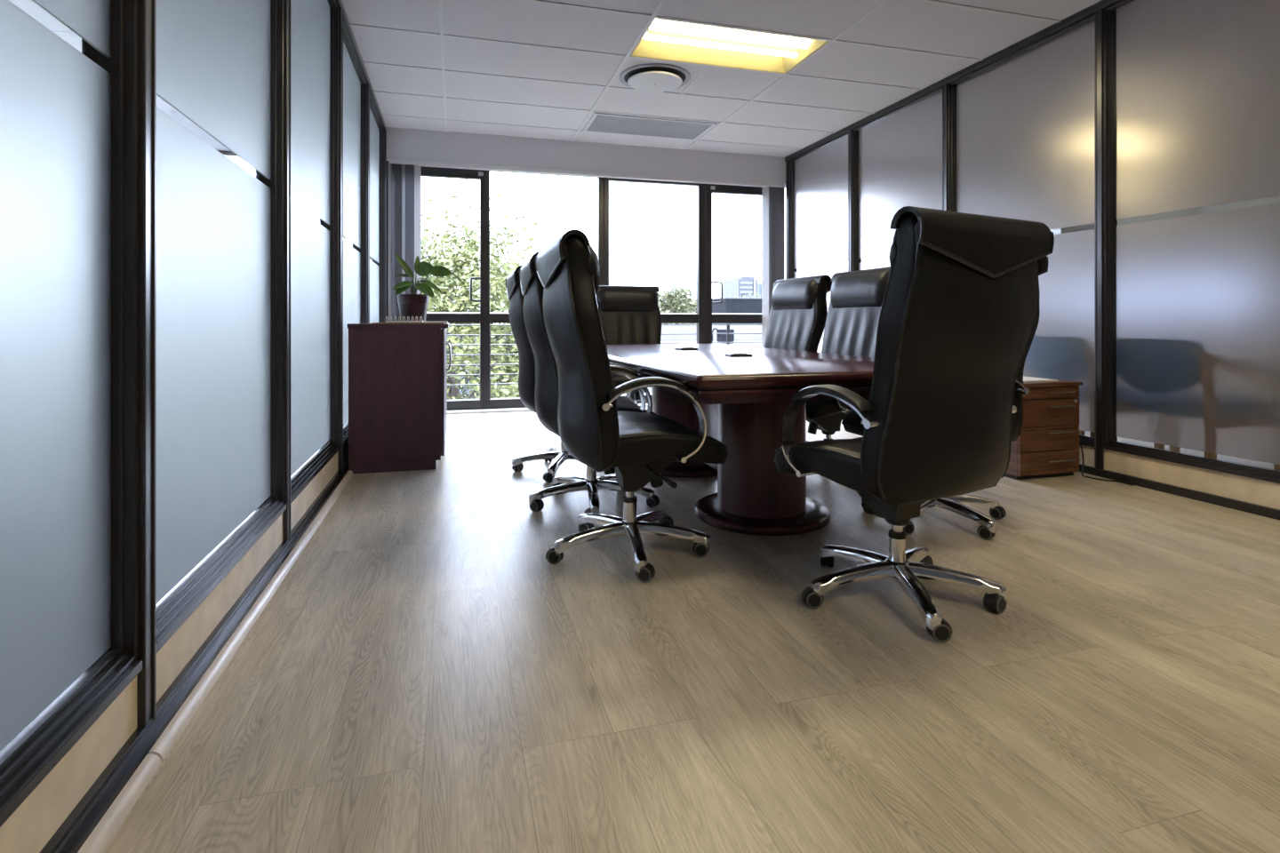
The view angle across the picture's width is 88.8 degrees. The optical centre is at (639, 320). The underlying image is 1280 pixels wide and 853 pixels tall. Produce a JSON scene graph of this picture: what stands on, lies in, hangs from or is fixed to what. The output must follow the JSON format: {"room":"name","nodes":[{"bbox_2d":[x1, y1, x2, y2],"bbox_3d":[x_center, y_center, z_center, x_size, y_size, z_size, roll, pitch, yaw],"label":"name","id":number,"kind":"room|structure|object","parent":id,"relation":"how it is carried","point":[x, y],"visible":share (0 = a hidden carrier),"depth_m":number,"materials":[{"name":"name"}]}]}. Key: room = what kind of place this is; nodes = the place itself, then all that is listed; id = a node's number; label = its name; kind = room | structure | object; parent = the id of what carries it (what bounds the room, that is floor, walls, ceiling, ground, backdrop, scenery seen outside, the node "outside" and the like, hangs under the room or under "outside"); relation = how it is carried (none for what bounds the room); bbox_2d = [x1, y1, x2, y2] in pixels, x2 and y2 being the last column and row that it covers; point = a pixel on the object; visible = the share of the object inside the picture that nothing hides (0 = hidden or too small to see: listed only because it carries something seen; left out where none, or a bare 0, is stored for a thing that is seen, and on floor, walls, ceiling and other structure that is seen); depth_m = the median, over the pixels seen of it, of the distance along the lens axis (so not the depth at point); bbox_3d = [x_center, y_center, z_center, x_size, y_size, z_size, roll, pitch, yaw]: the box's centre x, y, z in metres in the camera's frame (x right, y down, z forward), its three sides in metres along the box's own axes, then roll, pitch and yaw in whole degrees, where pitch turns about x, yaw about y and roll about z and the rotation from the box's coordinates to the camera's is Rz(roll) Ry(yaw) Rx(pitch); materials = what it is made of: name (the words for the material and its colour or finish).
{"room":"conference room","nodes":[
{"label":"conference room","id":0,"kind":"room"},
{"bbox_2d":[0,0,386,852],"bbox_3d":[-0.982,-0.477,1.026,0.114,2.633,10.510,0,0,-16],"label":"wall","id":1,"kind":"structure","parent":0,"point":[174,331],"depth_m":1.37,"materials":[{"name":"grey glass"}]},
{"bbox_2d":[77,753,161,852],"bbox_3d":[-0.208,0.864,-1.358,0.024,0.023,5.500,0,0,-16],"label":"trim","id":2,"kind":"structure","parent":1,"relation":"attached to","point":[115,816],"depth_m":1.15,"materials":[{"name":"brown wood"}]},
{"bbox_2d":[40,457,348,852],"bbox_3d":[-0.962,0.854,1.006,0.140,0.042,10.460,0,0,-16],"label":"baseboard","id":3,"kind":"structure","parent":1,"relation":"attached to","point":[70,836],"depth_m":1.42,"materials":[{"name":"grey"}]},
{"bbox_2d":[149,470,353,761],"bbox_3d":[-1.633,0.864,3.678,0.024,0.023,4.953,0,0,-16],"label":"trim","id":4,"kind":"structure","parent":1,"relation":"attached to","point":[165,742],"depth_m":1.72,"materials":[{"name":"brown wood"}]},
{"bbox_2d":[447,402,647,414],"bbox_3d":[-0.377,0.866,6.597,4.052,0.018,0.140,0,0,-16],"label":"trim","id":5,"kind":"structure","parent":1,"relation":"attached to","point":[505,410],"depth_m":6.27,"materials":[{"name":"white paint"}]},
{"bbox_2d":[161,110,785,188],"bbox_3d":[-1.593,-1.744,6.362,9.600,0.493,0.190,0,0,-16],"label":"wall","id":6,"kind":"structure","parent":0,"point":[402,144],"depth_m":6.51,"materials":[{"name":"white paint"}]},
{"bbox_2d":[217,150,237,164],"bbox_3d":[-4.125,-0.324,5.645,1.160,2.346,0.070,0,0,-16],"label":"window","id":7,"kind":"structure","parent":6,"relation":"in","point":[231,156],"depth_m":5.76,"materials":[{"name":"clear glass"}]},
{"bbox_2d":[237,156,246,170],"bbox_3d":[-3.009,-0.324,5.961,1.160,2.346,0.070,0,0,-16],"label":"window","id":8,"kind":"structure","parent":6,"relation":"in","point":[241,163],"depth_m":5.78,"materials":[{"name":"clear glass"}]},
{"bbox_2d":[388,162,421,320],"bbox_3d":[-2.200,-0.318,6.112,0.285,2.285,0.085,0,0,-16],"label":"vertical blind","id":9,"kind":"object","parent":6,"relation":"attached to","point":[404,181],"visible":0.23,"depth_m":6.09,"materials":[{"name":"grey fabric"}]},
{"bbox_2d":[386,160,485,409],"bbox_3d":[-1.950,-0.324,6.226,0.922,2.346,0.136,0,0,-16],"label":"door","id":10,"kind":"structure","parent":6,"relation":"in","point":[426,172],"depth_m":6.32,"materials":[{"name":"black metal"}]},
{"bbox_2d":[485,170,603,407],"bbox_3d":[-0.947,-0.324,6.545,1.182,2.346,0.070,0,0,-16],"label":"window","id":11,"kind":"structure","parent":6,"relation":"in","point":[490,318],"depth_m":6.37,"materials":[{"name":"black metal"}]},
{"bbox_2d":[388,159,783,187],"bbox_3d":[-0.384,-1.478,6.625,4.052,0.037,0.062,0,0,-16],"label":"trim","id":12,"kind":"structure","parent":6,"relation":"attached to","point":[390,161],"depth_m":6.53,"materials":[{"name":"white"}]},
{"bbox_2d":[603,177,705,402],"bbox_3d":[0.156,-0.324,6.856,1.110,2.346,0.070,0,0,-16],"label":"window","id":13,"kind":"structure","parent":6,"relation":"in","point":[700,318],"depth_m":6.96,"materials":[{"name":"black metal"}]},
{"bbox_2d":[705,184,784,343],"bbox_3d":[1.150,-0.324,7.104,0.938,2.346,0.136,0,0,-16],"label":"door","id":14,"kind":"structure","parent":6,"relation":"in","point":[710,188],"depth_m":6.99,"materials":[{"name":"black metal"}]},
{"bbox_2d":[761,186,783,347],"bbox_3d":[1.459,-0.318,7.148,0.234,2.285,0.078,0,0,-16],"label":"vertical blind","id":15,"kind":"object","parent":6,"relation":"attached to","point":[772,198],"visible":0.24,"depth_m":7.13,"materials":[{"name":"grey fabric"}]},
{"bbox_2d":[447,393,645,400],"bbox_3d":[-2.005,0.985,6.900,9.900,0.180,1.070,0,0,-16],"label":"floor","id":16,"kind":"structure","parent":0,"point":[626,394],"depth_m":7.52,"materials":[{"name":"concrete"}]},
{"bbox_2d":[426,312,761,399],"bbox_3d":[-1.252,0.401,7.544,8.000,0.989,0.048,0,0,-16],"label":"balcony railing","id":17,"kind":"object","parent":16,"relation":"on","point":[727,324],"visible":0.02,"depth_m":7.46,"materials":[{"name":"grey metal"}]},
{"bbox_2d":[8,0,1101,157],"bbox_3d":[-0.871,-1.799,1.131,8.140,0.022,10.650,0,0,-16],"label":"ceiling","id":18,"kind":"structure","parent":0,"point":[523,68],"depth_m":4.52,"materials":[{"name":"tile"}]},
{"bbox_2d":[582,112,716,140],"bbox_3d":[0.078,-1.788,6.040,1.130,0.011,0.550,0,0,-16],"label":"ceiling vent","id":19,"kind":"object","parent":18,"relation":"in","point":[600,123],"visible":1,"depth_m":6.00,"materials":[{"name":"white metal"}]},
{"bbox_2d":[619,63,690,92],"bbox_3d":[0.110,-1.766,4.812,0.524,0.053,0.524,0,0,-16],"label":"ceiling vent","id":20,"kind":"object","parent":18,"relation":"in","point":[652,77],"visible":1,"depth_m":4.72,"materials":[{"name":"grey metal"}]},
{"bbox_2d":[629,17,830,73],"bbox_3d":[0.571,-1.839,4.298,1.184,0.102,0.584,0,0,-16],"label":"ceiling light","id":21,"kind":"object","parent":18,"relation":"attached to","point":[663,39],"visible":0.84,"depth_m":4.39,"materials":[{"name":"yellow"}]},
{"bbox_2d":[102,407,1279,852],"bbox_3d":[3.971,0.935,4.034,11.162,0.120,13.600,0,0,-16],"label":"floor","id":22,"kind":"structure","parent":0,"point":[421,677],"depth_m":1.56,"materials":[{"name":"brown wood"}]},
{"bbox_2d":[347,322,451,473],"bbox_3d":[-1.559,0.446,4.381,0.566,0.858,1.232,0,0,-16],"label":"storage cabinet","id":23,"kind":"object","parent":22,"relation":"on","point":[397,372],"visible":0.98,"depth_m":3.79,"materials":[{"name":"brown wood"}]},
{"bbox_2d":[371,322,444,323],"bbox_3d":[-1.409,0.013,4.008,0.400,0.007,0.340,0,0,-16],"label":"mat","id":24,"kind":"object","parent":23,"relation":"on","point":[372,323],"visible":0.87,"depth_m":3.84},
{"bbox_2d":[385,316,423,322],"bbox_3d":[-1.463,-0.009,4.068,0.212,0.038,0.197,0,0,-16],"label":"spiral notebook","id":25,"kind":"object","parent":24,"relation":"on","point":[388,321],"visible":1,"depth_m":3.99,"materials":[{"name":"metal"}]},
{"bbox_2d":[392,253,452,322],"bbox_3d":[-1.464,-0.216,4.411,0.376,0.466,0.254,0,0,-16],"label":"potted plant","id":26,"kind":"object","parent":23,"relation":"on","point":[414,305],"visible":0.95,"depth_m":4.34,"materials":[{"name":"green plant"}]},
{"bbox_2d":[425,320,447,323],"bbox_3d":[-1.344,0.010,4.319,0.142,0.014,0.204,0,0,-16],"label":"paper stack","id":27,"kind":"object","parent":23,"relation":"on","point":[444,322],"visible":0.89,"depth_m":4.24,"materials":[{"name":"white paper"}]},
{"bbox_2d":[505,264,615,483],"bbox_3d":[-0.456,0.288,3.820,0.622,1.173,0.652,0,0,-16],"label":"chair","id":28,"kind":"object","parent":22,"relation":"on","point":[526,373],"visible":0.48,"depth_m":3.61,"materials":[{"name":"black leather"}]},
{"bbox_2d":[519,250,659,513],"bbox_3d":[-0.246,0.288,3.126,0.628,1.173,0.652,0,0,-15],"label":"chair","id":29,"kind":"object","parent":22,"relation":"on","point":[546,394],"visible":0.54,"depth_m":2.93,"materials":[{"name":"black leather"}]},
{"bbox_2d":[595,285,661,404],"bbox_3d":[-0.052,0.288,5.326,0.652,1.173,0.622,0,0,-16],"label":"chair","id":30,"kind":"object","parent":22,"relation":"on","point":[628,315],"visible":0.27,"depth_m":5.47,"materials":[{"name":"black leather"}]},
{"bbox_2d":[535,229,728,583],"bbox_3d":[-0.056,0.288,2.478,0.622,1.173,0.652,0,0,-17],"label":"chair","id":31,"kind":"object","parent":22,"relation":"on","point":[639,446],"visible":1,"depth_m":2.23,"materials":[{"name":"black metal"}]},
{"bbox_2d":[606,344,873,535],"bbox_3d":[0.388,0.525,3.568,1.200,0.700,2.745,0,0,-16],"label":"conference table","id":32,"kind":"object","parent":22,"relation":"on","point":[744,402],"visible":0.61,"depth_m":2.76,"materials":[{"name":"brown wood"}]},
{"bbox_2d":[674,346,697,350],"bbox_3d":[0.280,0.167,3.956,0.112,0.017,0.100,0,0,-20],"label":"outlet","id":33,"kind":"object","parent":32,"relation":"on","point":[679,348],"visible":1,"depth_m":3.93,"materials":[{"name":"black plastic"}]},
{"bbox_2d":[724,352,752,357],"bbox_3d":[0.485,0.167,3.219,0.112,0.017,0.100,0,0,-11],"label":"outlet","id":34,"kind":"object","parent":32,"relation":"on","point":[732,355],"visible":1,"depth_m":3.18,"materials":[{"name":"black plastic"}]},
{"bbox_2d":[764,274,832,442],"bbox_3d":[0.872,0.288,4.426,0.631,1.173,0.652,0,0,-20],"label":"chair","id":35,"kind":"object","parent":22,"relation":"on","point":[798,312],"visible":0.34,"depth_m":4.37,"materials":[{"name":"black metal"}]},
{"bbox_2d":[806,266,890,439],"bbox_3d":[1.088,0.288,3.718,0.622,1.173,0.652,0,0,-19],"label":"chair","id":36,"kind":"object","parent":22,"relation":"on","point":[856,297],"visible":0.3,"depth_m":3.70,"materials":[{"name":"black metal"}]},
{"bbox_2d":[773,206,1054,642],"bbox_3d":[0.819,0.288,2.074,0.652,1.173,0.655,0,0,-28],"label":"chair","id":37,"kind":"object","parent":22,"relation":"on","point":[957,319],"visible":1,"depth_m":1.80,"materials":[{"name":"black leather"}]},
{"bbox_2d":[841,256,1048,540],"bbox_3d":[1.306,0.288,2.874,0.622,1.173,0.652,0,0,-16],"label":"chair","id":38,"kind":"object","parent":22,"relation":"on","point":[988,529],"visible":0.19,"depth_m":2.69,"materials":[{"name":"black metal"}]},
{"bbox_2d":[1003,376,1082,479],"bbox_3d":[2.207,0.609,3.845,0.437,0.532,0.522,0,0,-16],"label":"drawer pedestal","id":39,"kind":"object","parent":22,"relation":"on","point":[1047,444],"visible":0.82,"depth_m":3.61,"materials":[{"name":"brown wood"}]},
{"bbox_2d":[1023,376,1059,382],"bbox_3d":[2.212,0.339,3.827,0.260,0.008,0.320,0,0,-16],"label":"document folder","id":40,"kind":"object","parent":39,"relation":"on","point":[1025,379],"visible":0.26,"depth_m":3.70,"materials":[{"name":"white paper"}]},
{"bbox_2d":[1079,441,1133,486],"bbox_3d":[2.527,0.725,3.632,0.068,0.306,0.375,0,0,-18],"label":"power cord","id":41,"kind":"object","parent":22,"relation":"on","point":[1079,442],"visible":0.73,"depth_m":3.62,"materials":[{"name":"black plastic"}]},
{"bbox_2d":[1079,430,1164,449],"bbox_3d":[2.861,0.484,4.198,0.607,0.783,0.568,0,0,-16],"label":"chair","id":42,"kind":"object","parent":22,"relation":"on","point":[1081,432],"visible":0.02,"depth_m":4.01,"materials":[{"name":"brown wood"}]},
{"bbox_2d":[1169,446,1279,470],"bbox_3d":[3.029,0.484,3.606,0.607,0.783,0.568,0,0,-16],"label":"chair","id":43,"kind":"object","parent":22,"relation":"on","point":[1172,448],"visible":0.02,"depth_m":3.42,"materials":[{"name":"blue fabric"}]},
{"bbox_2d":[784,0,1279,510],"bbox_3d":[3.058,-0.477,2.170,0.114,2.633,10.510,0,0,-16],"label":"wall","id":44,"kind":"structure","parent":0,"point":[1111,111],"depth_m":3.57,"materials":[{"name":"grey glass"}]},
{"bbox_2d":[1079,464,1279,519],"bbox_3d":[3.065,0.854,2.146,0.114,0.043,10.460,0,0,-16],"label":"baseboard","id":45,"kind":"structure","parent":44,"relation":"attached to","point":[1215,500],"depth_m":3.22,"materials":[{"name":"black metal"}]},
{"bbox_2d":[784,188,1279,279],"bbox_3d":[6.728,-0.608,4.814,5.730,2.965,13.900,0,0,-16],"label":"wall","id":46,"kind":"structure","parent":0,"point":[1274,199],"depth_m":9.61,"materials":[{"name":"white paint"}]},
{"label":"outside","id":47,"kind":"structure","parent":0,"visible":0},
{"bbox_3d":[-36.373,4.975,201.978,280.000,0.200,391.500,0,0,-16],"label":"ground","id":48,"kind":"structure","parent":47,"visible":0},
{"bbox_2d":[343,179,574,399],"bbox_3d":[-4.607,0.824,14.328,8.819,8.118,6.882,0,0,-23],"label":"tree","id":49,"kind":"object","parent":48,"relation":"on","point":[458,283],"visible":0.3,"depth_m":13.81,"materials":[{"name":"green plant"}]},
{"bbox_2d":[448,323,512,399],"bbox_3d":[-6.214,2.500,25.263,4.200,4.750,4.400,0,0,-16],"label":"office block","id":50,"kind":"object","parent":48,"relation":"on","point":[460,390],"visible":0.02,"depth_m":23.19,"materials":[{"name":"concrete"}]},
{"bbox_2d":[468,341,517,398],"bbox_3d":[-3.552,2.594,20.206,3.312,4.622,3.151,0,0,-6],"label":"tree","id":51,"kind":"object","parent":48,"relation":"on","point":[514,341],"visible":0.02,"depth_m":19.72,"materials":[{"name":"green plant"}]},
{"bbox_2d":[657,282,696,324],"bbox_3d":[1.870,1.449,34.746,4.495,6.876,4.128,0,0,-12],"label":"tree","id":52,"kind":"object","parent":48,"relation":"on","point":[683,303],"visible":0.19,"depth_m":34.02,"materials":[{"name":"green plant"}]},
{"bbox_2d":[624,325,761,394],"bbox_3d":[4.859,2.505,20.290,10.000,4.740,6.000,0,0,-16],"label":"building","id":53,"kind":"structure","parent":48,"relation":"on","point":[665,329],"depth_m":22.19,"materials":[{"name":"concrete"}]},
{"bbox_2d":[712,328,734,343],"bbox_3d":[2.428,0.445,19.394,0.626,0.460,0.400,0,0,-16],"label":"air conditioner","id":54,"kind":"object","parent":53,"relation":"on","point":[720,338],"visible":0.83,"depth_m":19.27,"materials":[{"name":"grey metal"}]},
{"bbox_2d":[712,296,761,324],"bbox_3d":[5.694,1.925,30.191,5.100,5.900,3.100,0,0,-16],"label":"building","id":55,"kind":"structure","parent":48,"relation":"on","point":[730,305],"depth_m":28.34,"materials":[{"name":"grey concrete"}]},
{"bbox_2d":[722,276,761,297],"bbox_3d":[29.519,-3.125,169.285,13.000,16.000,10.300,0,0,-16],"label":"building","id":56,"kind":"structure","parent":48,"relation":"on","point":[746,285],"depth_m":164.15,"materials":[{"name":"grey"}]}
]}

